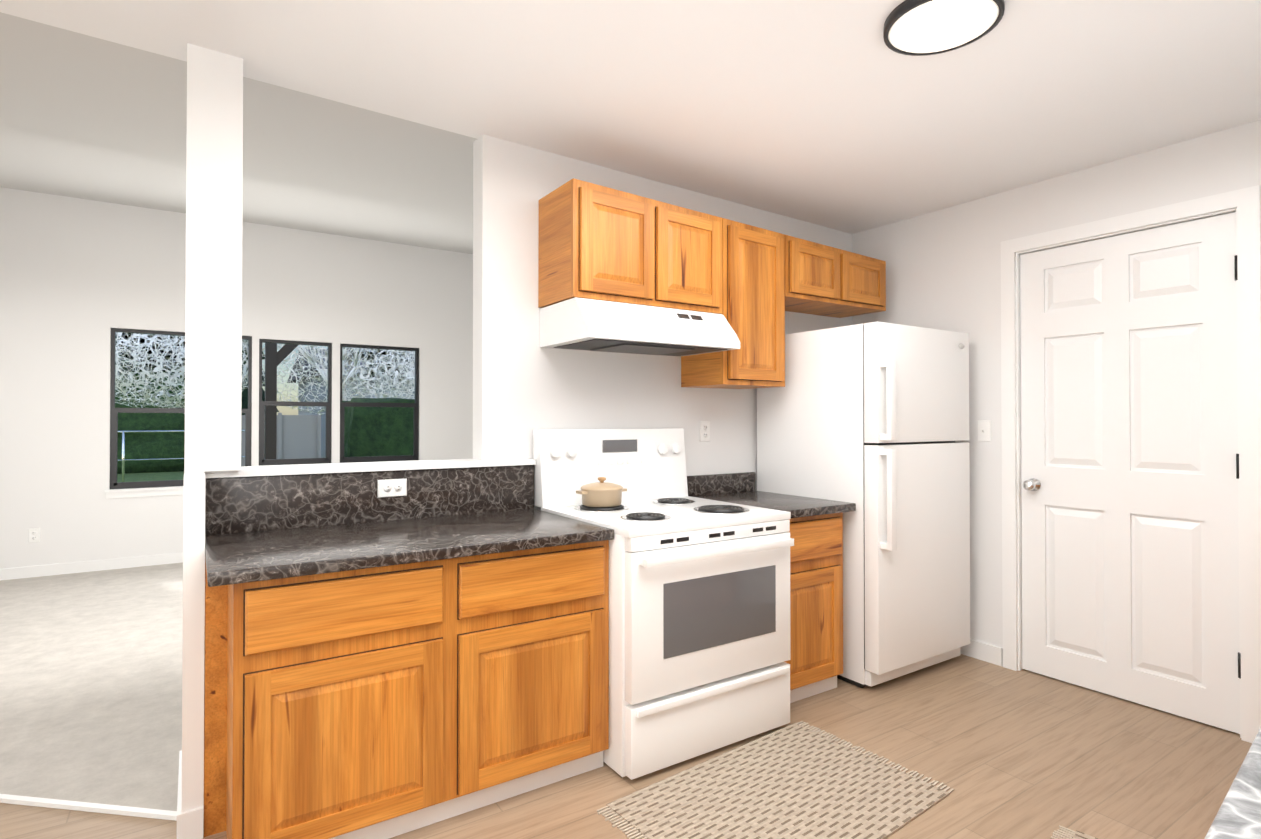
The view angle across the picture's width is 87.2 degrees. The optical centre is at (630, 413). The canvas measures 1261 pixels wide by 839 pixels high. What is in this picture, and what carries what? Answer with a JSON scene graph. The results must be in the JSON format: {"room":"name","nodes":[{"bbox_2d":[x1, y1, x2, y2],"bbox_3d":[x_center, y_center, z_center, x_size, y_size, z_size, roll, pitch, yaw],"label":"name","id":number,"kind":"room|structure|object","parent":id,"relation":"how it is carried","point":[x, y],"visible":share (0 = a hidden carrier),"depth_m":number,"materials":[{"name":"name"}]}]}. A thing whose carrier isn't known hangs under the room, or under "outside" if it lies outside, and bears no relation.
{"room":"kitchen","nodes":[
{"label":"kitchen","id":0,"kind":"room"},
{"bbox_2d":[0,563,182,810],"bbox_3d":[-3.109,1.355,3.925,8.130,0.014,4.690,0,-1,-33],"label":"floor carpet","id":1,"kind":"object","parent":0,"point":[90,687],"visible":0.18,"depth_m":3.25,"materials":[{"name":"beige carpet"}]},
{"bbox_2d":[181,472,204,812],"bbox_3d":[-1.464,0.776,2.320,0.170,1.142,0.470,0,-1,-33],"label":"wall","id":2,"kind":"structure","parent":0,"point":[193,641],"depth_m":2.09,"materials":[{"name":"white paint"}]},
{"bbox_2d":[177,750,186,838],"bbox_3d":[-1.535,1.299,2.261,0.017,0.095,0.482,0,-1,-33],"label":"baseboard","id":3,"kind":"structure","parent":2,"relation":"attached to","point":[181,817],"depth_m":2.07,"materials":[{"name":"white wood"}]},
{"bbox_2d":[184,43,242,471],"bbox_3d":[-1.524,-0.573,2.421,0.169,1.558,0.195,0,-1,-33],"label":"post","id":4,"kind":"object","parent":2,"relation":"on","point":[213,298],"visible":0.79,"depth_m":2.34,"materials":[{"name":"white paint"}]},
{"bbox_2d":[0,187,472,568],"bbox_3d":[-4.381,-0.294,5.994,8.270,3.350,0.140,0,-1,-33],"label":"wall","id":5,"kind":"structure","parent":0,"point":[80,278],"depth_m":5.86,"materials":[{"name":"white paint"}]},
{"bbox_2d":[29,528,39,542],"bbox_3d":[-4.962,1.016,5.509,0.072,0.116,0.008,0,-1,-33],"label":"outlet","id":6,"kind":"object","parent":5,"relation":"attached to","point":[34,534],"visible":1,"depth_m":5.51,"materials":[{"name":"white plastic"}]},
{"bbox_2d":[0,552,182,579],"bbox_3d":[-4.397,1.327,5.876,8.130,0.105,0.014,0,-1,-33],"label":"baseboard","id":7,"kind":"structure","parent":5,"relation":"attached to","point":[139,561],"depth_m":5.69,"materials":[{"name":"white wood"}]},
{"bbox_2d":[105,328,420,498],"bbox_3d":[-3.454,0.003,6.561,2.745,1.495,0.130,0,-1,-33],"label":"window","id":8,"kind":"structure","parent":5,"relation":"in","point":[114,483],"depth_m":5.93,"materials":[{"name":"black"}]},
{"bbox_2d":[259,339,331,465],"bbox_3d":[-3.368,-0.106,6.658,0.655,1.235,0.065,0,-1,-33],"label":"window","id":9,"kind":"structure","parent":5,"relation":"in","point":[326,459],"depth_m":6.63,"materials":[{"name":"black"}]},
{"bbox_2d":[340,344,418,462],"bbox_3d":[-2.692,-0.102,7.104,0.815,1.235,0.065,0,-1,-33],"label":"window","id":10,"kind":"structure","parent":5,"relation":"in","point":[414,456],"depth_m":7.11,"materials":[{"name":"black"}]},
{"bbox_2d":[0,654,1251,838],"bbox_3d":[-2.221,1.380,2.617,8.570,0.060,8.450,0,-1,-33],"label":"floor","id":11,"kind":"structure","parent":0,"point":[1004,752],"depth_m":2.51,"materials":[{"name":"brown wood"}]},
{"bbox_2d":[0,794,176,820],"bbox_3d":[-4.453,1.342,2.643,6.007,0.015,0.024,0,-1,9],"label":"threshold strip","id":12,"kind":"object","parent":11,"relation":"on","point":[92,807],"depth_m":2.24,"materials":[{"name":"white wood"}]},
{"bbox_2d":[204,540,608,838],"bbox_3d":[-0.798,0.911,2.427,1.282,0.874,0.698,0,-1,-33],"label":"base cabinet","id":13,"kind":"object","parent":11,"relation":"on","point":[385,702],"visible":0.94,"depth_m":2.05,"materials":[{"name":"brown wood"}]},
{"bbox_2d":[205,465,855,586],"bbox_3d":[-0.209,0.356,2.808,2.680,0.240,0.716,0,-1,-33],"label":"countertop","id":14,"kind":"structure","parent":13,"relation":"on","point":[260,528],"depth_m":2.50,"materials":[{"name":"black stone"}]},
{"bbox_2d":[378,478,406,497],"bbox_3d":[-0.971,0.306,2.703,0.116,0.072,0.008,0,-1,-33],"label":"outlet","id":15,"kind":"object","parent":14,"relation":"attached to","point":[392,487],"visible":1,"depth_m":2.70,"materials":[{"name":"white plastic"}]},
{"bbox_2d":[533,428,793,779],"bbox_3d":[0.135,0.714,2.943,0.835,1.278,0.868,0,-1,-33],"label":"stove","id":16,"kind":"object","parent":11,"relation":"on","point":[699,622],"visible":0.85,"depth_m":2.64,"materials":[{"name":"white metal"}]},
{"bbox_2d":[576,477,626,506],"bbox_3d":[-0.129,0.350,2.978,0.236,0.127,0.192,0,-1,-33],"label":"pot","id":17,"kind":"object","parent":16,"relation":"on","point":[601,493],"visible":1,"depth_m":2.90,"materials":[{"name":"beige ceramic"}]},
{"bbox_2d":[597,721,953,838],"bbox_3d":[0.522,1.343,2.302,1.104,0.007,0.680,0,-1,-37],"label":"area rug","id":18,"kind":"object","parent":11,"relation":"on","point":[794,781],"visible":1,"depth_m":2.31,"materials":[{"name":"beige fabric"}]},
{"bbox_2d":[784,512,842,702],"bbox_3d":[0.651,0.920,3.384,0.506,0.874,0.698,0,-1,-33],"label":"base cabinet","id":19,"kind":"object","parent":11,"relation":"on","point":[815,662],"visible":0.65,"depth_m":3.12,"materials":[{"name":"brown wood"}]},
{"bbox_2d":[757,322,969,687],"bbox_3d":[1.308,0.462,3.700,0.795,1.795,0.877,0,-1,-33],"label":"fridge","id":20,"kind":"object","parent":11,"relation":"on","point":[871,420],"visible":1,"depth_m":3.36,"materials":[{"name":"white metal"}]},
{"bbox_2d":[1051,825,1097,838],"bbox_3d":[1.248,1.336,1.618,0.950,0.007,0.603,0,-1,-42],"label":"area rug","id":21,"kind":"object","parent":11,"relation":"on","point":[1061,832],"visible":1,"depth_m":2.10,"materials":[{"name":"beige fabric"}]},
{"bbox_3d":[1.686,0.899,1.150,2.850,0.874,0.600,0,-1,-40],"label":"countertop","id":22,"kind":"structure","parent":11,"relation":"on","visible":0},
{"bbox_2d":[1205,727,1260,838],"bbox_3d":[1.676,0.442,1.159,2.900,0.038,0.660,0,-1,-40],"label":"countertop","id":23,"kind":"structure","parent":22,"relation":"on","point":[1238,815],"depth_m":0.71,"materials":[{"name":"white stone"}]},
{"bbox_2d":[0,0,1260,253],"bbox_3d":[-2.191,-1.604,2.688,8.270,0.811,8.090,0,-1,-33],"label":"ceiling","id":24,"kind":"structure","parent":0,"point":[838,114],"depth_m":2.65,"materials":[{"name":"white paint"}]},
{"bbox_2d":[883,0,1004,55],"bbox_3d":[0.981,-1.231,2.085,0.344,0.032,0.344,0,-1,-33],"label":"ceiling light","id":25,"kind":"object","parent":24,"relation":"in","point":[921,27],"visible":1,"depth_m":2.07,"materials":[{"name":"black"}]},
{"bbox_2d":[473,134,852,509],"bbox_3d":[0.370,-0.015,3.724,2.560,2.750,0.120,0,-1,-33],"label":"wall","id":26,"kind":"structure","parent":0,"point":[525,384],"depth_m":3.17,"materials":[{"name":"white paint"}]},
{"bbox_2d":[538,178,722,313],"bbox_3d":[0.018,-0.751,3.206,0.845,0.508,0.362,0,-1,-33],"label":"upper cabinet","id":27,"kind":"object","parent":26,"relation":"attached to","point":[599,242],"visible":0.98,"depth_m":3.01,"materials":[{"name":"brown wood"}]},
{"bbox_2d":[540,297,739,356],"bbox_3d":[0.051,-0.396,3.158,0.836,0.195,0.472,0,-1,-33],"label":"range hood","id":28,"kind":"object","parent":26,"relation":"attached to","point":[575,323],"visible":0.98,"depth_m":2.98,"materials":[{"name":"white metal"}]},
{"bbox_2d":[700,421,709,441],"bbox_3d":[0.414,0.100,3.674,0.072,0.116,0.008,0,-1,-33],"label":"outlet","id":29,"kind":"object","parent":26,"relation":"attached to","point":[704,431],"visible":1,"depth_m":3.67,"materials":[{"name":"white plastic"}]},
{"bbox_2d":[681,218,784,388],"bbox_3d":[0.556,-0.557,3.559,0.436,0.831,0.362,0,-1,-33],"label":"upper cabinet","id":30,"kind":"object","parent":26,"relation":"attached to","point":[754,286],"visible":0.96,"depth_m":3.40,"materials":[{"name":"brown wood"}]},
{"bbox_2d":[785,235,885,317],"bbox_3d":[1.103,-0.789,3.922,0.866,0.331,0.362,0,-1,-33],"label":"upper cabinet","id":31,"kind":"object","parent":26,"relation":"attached to","point":[823,280],"visible":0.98,"depth_m":3.77,"materials":[{"name":"brown wood"}]},
{"bbox_2d":[852,120,1260,647],"bbox_3d":[1.353,-0.303,5.005,0.490,3.350,8.070,0,-1,-33],"label":"wall","id":32,"kind":"structure","parent":0,"point":[943,269],"depth_m":3.62,"materials":[{"name":"white paint"}]},
{"bbox_2d":[960,639,1002,665],"bbox_3d":[1.731,1.315,3.959,0.013,0.095,0.964,0,-1,-33],"label":"baseboard","id":33,"kind":"structure","parent":32,"relation":"attached to","point":[989,653],"depth_m":3.63,"materials":[{"name":"white wood"}]},
{"bbox_2d":[978,420,990,441],"bbox_3d":[1.942,0.097,3.644,0.020,0.116,0.072,0,-1,-33],"label":"switch plate","id":34,"kind":"object","parent":32,"relation":"attached to","point":[984,430],"visible":1,"depth_m":3.64,"materials":[{"name":"white plastic"}]},
{"bbox_2d":[1020,212,1240,733],"bbox_3d":[2.301,0.251,3.128,0.107,2.191,0.889,0,-1,-33],"label":"door","id":35,"kind":"structure","parent":32,"relation":"in","point":[1129,493],"depth_m":3.09,"materials":[{"name":"white wood"}]},
{"bbox_2d":[1001,185,1260,742],"bbox_3d":[2.344,0.214,3.165,0.158,2.281,1.037,0,-1,-33],"label":"door frame","id":36,"kind":"structure","parent":32,"relation":"attached to","point":[1244,204],"depth_m":2.77,"materials":[{"name":"white wood"}]},
{"bbox_3d":[-1.088,0.794,2.754,0.934,1.115,0.120,0,-1,-33],"label":"wall","id":37,"kind":"structure","parent":0,"visible":0},
{"bbox_2d":[205,459,535,477],"bbox_3d":[-1.024,0.222,2.774,1.282,0.025,0.195,0,-1,-33],"label":"trim","id":38,"kind":"structure","parent":37,"relation":"on","point":[247,471],"depth_m":2.65,"materials":[{"name":"white wood"}]},
{"label":"outside","id":39,"kind":"structure","parent":0,"visible":0},
{"bbox_2d":[117,471,183,481],"bbox_3d":[-27.566,2.109,41.929,120.000,0.200,85.300,0,-1,-33],"label":"lawn","id":40,"kind":"structure","parent":39,"point":[151,476],"depth_m":18.80,"materials":[{"name":"green plant"}]},
{"bbox_2d":[115,332,164,371],"bbox_3d":[-20.726,-5.138,26.918,6.400,14.000,6.400,0,-1,-33],"label":"trees","id":41,"kind":"object","parent":40,"relation":"on","point":[128,362],"depth_m":25.22,"materials":[{"name":"grey plant"}]},
{"bbox_2d":[115,371,184,473],"bbox_3d":[-19.739,0.185,17.937,15.184,3.188,2.587,0,-1,-33],"label":"hedge","id":42,"kind":"object","parent":40,"relation":"on","point":[151,445],"visible":0.12,"depth_m":20.05,"materials":[{"name":"green plant"}]},
{"bbox_2d":[115,332,264,413],"bbox_3d":[-8.077,-0.739,12.677,4.440,4.941,3.704,0,-1,-33],"label":"trees","id":43,"kind":"object","parent":40,"relation":"on","point":[145,353],"visible":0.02,"depth_m":11.74,"materials":[{"name":"white plant"}]},
{"bbox_2d":[117,430,264,481],"bbox_3d":[-13.972,1.078,14.544,10.552,1.342,0.060,0,-1,-33],"label":"wire fence","id":44,"kind":"object","parent":40,"relation":"on","point":[123,460],"visible":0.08,"depth_m":15.81,"materials":[{"name":"silver metal"}]},
{"bbox_2d":[171,340,278,414],"bbox_3d":[-17.422,-4.630,27.897,5.200,13.000,5.200,0,-1,-33],"label":"trees","id":45,"kind":"object","parent":40,"relation":"on","point":[244,402],"depth_m":27.12,"materials":[{"name":"grey plant"}]},
{"bbox_2d":[241,413,320,466],"bbox_3d":[-10.273,0.888,19.379,2.200,1.810,0.130,0,-1,-33],"label":"fence","id":46,"kind":"object","parent":40,"relation":"on","point":[298,436],"visible":0.33,"depth_m":19.63,"materials":[{"name":"grey wood"}]},
{"bbox_2d":[264,343,297,458],"bbox_3d":[-2.768,-0.045,9.202,4.700,3.490,0.220,0,-1,-33],"label":"porch post","id":47,"kind":"object","parent":40,"relation":"on","point":[274,358],"visible":0.21,"depth_m":8.07,"materials":[{"name":"grey wood"}]},
{"bbox_2d":[262,343,414,414],"bbox_3d":[-5.855,-0.874,14.047,4.263,5.236,3.403,0,-1,-33],"label":"trees","id":48,"kind":"object","parent":40,"relation":"on","point":[356,356],"visible":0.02,"depth_m":14.00,"materials":[{"name":"white plant"}]},
{"bbox_2d":[287,348,414,457],"bbox_3d":[-7.930,-0.337,29.272,12.000,4.440,9.300,0,-1,-33],"label":"house","id":49,"kind":"structure","parent":40,"relation":"on","point":[323,425],"depth_m":24.39,"materials":[{"name":"grey"}]},
{"bbox_2d":[342,398,414,456],"bbox_3d":[-2.531,0.737,12.694,5.608,1.989,1.248,0,-1,-33],"label":"hedge","id":50,"kind":"object","parent":40,"relation":"on","point":[378,431],"visible":0.12,"depth_m":11.02,"materials":[{"name":"green plant"}]},
{"bbox_2d":[364,349,414,398],"bbox_3d":[-5.459,-1.028,18.167,4.464,5.619,3.478,0,-1,-33],"label":"trees","id":51,"kind":"object","parent":40,"relation":"on","point":[397,369],"depth_m":17.93,"materials":[{"name":"white plant"}]}
]}

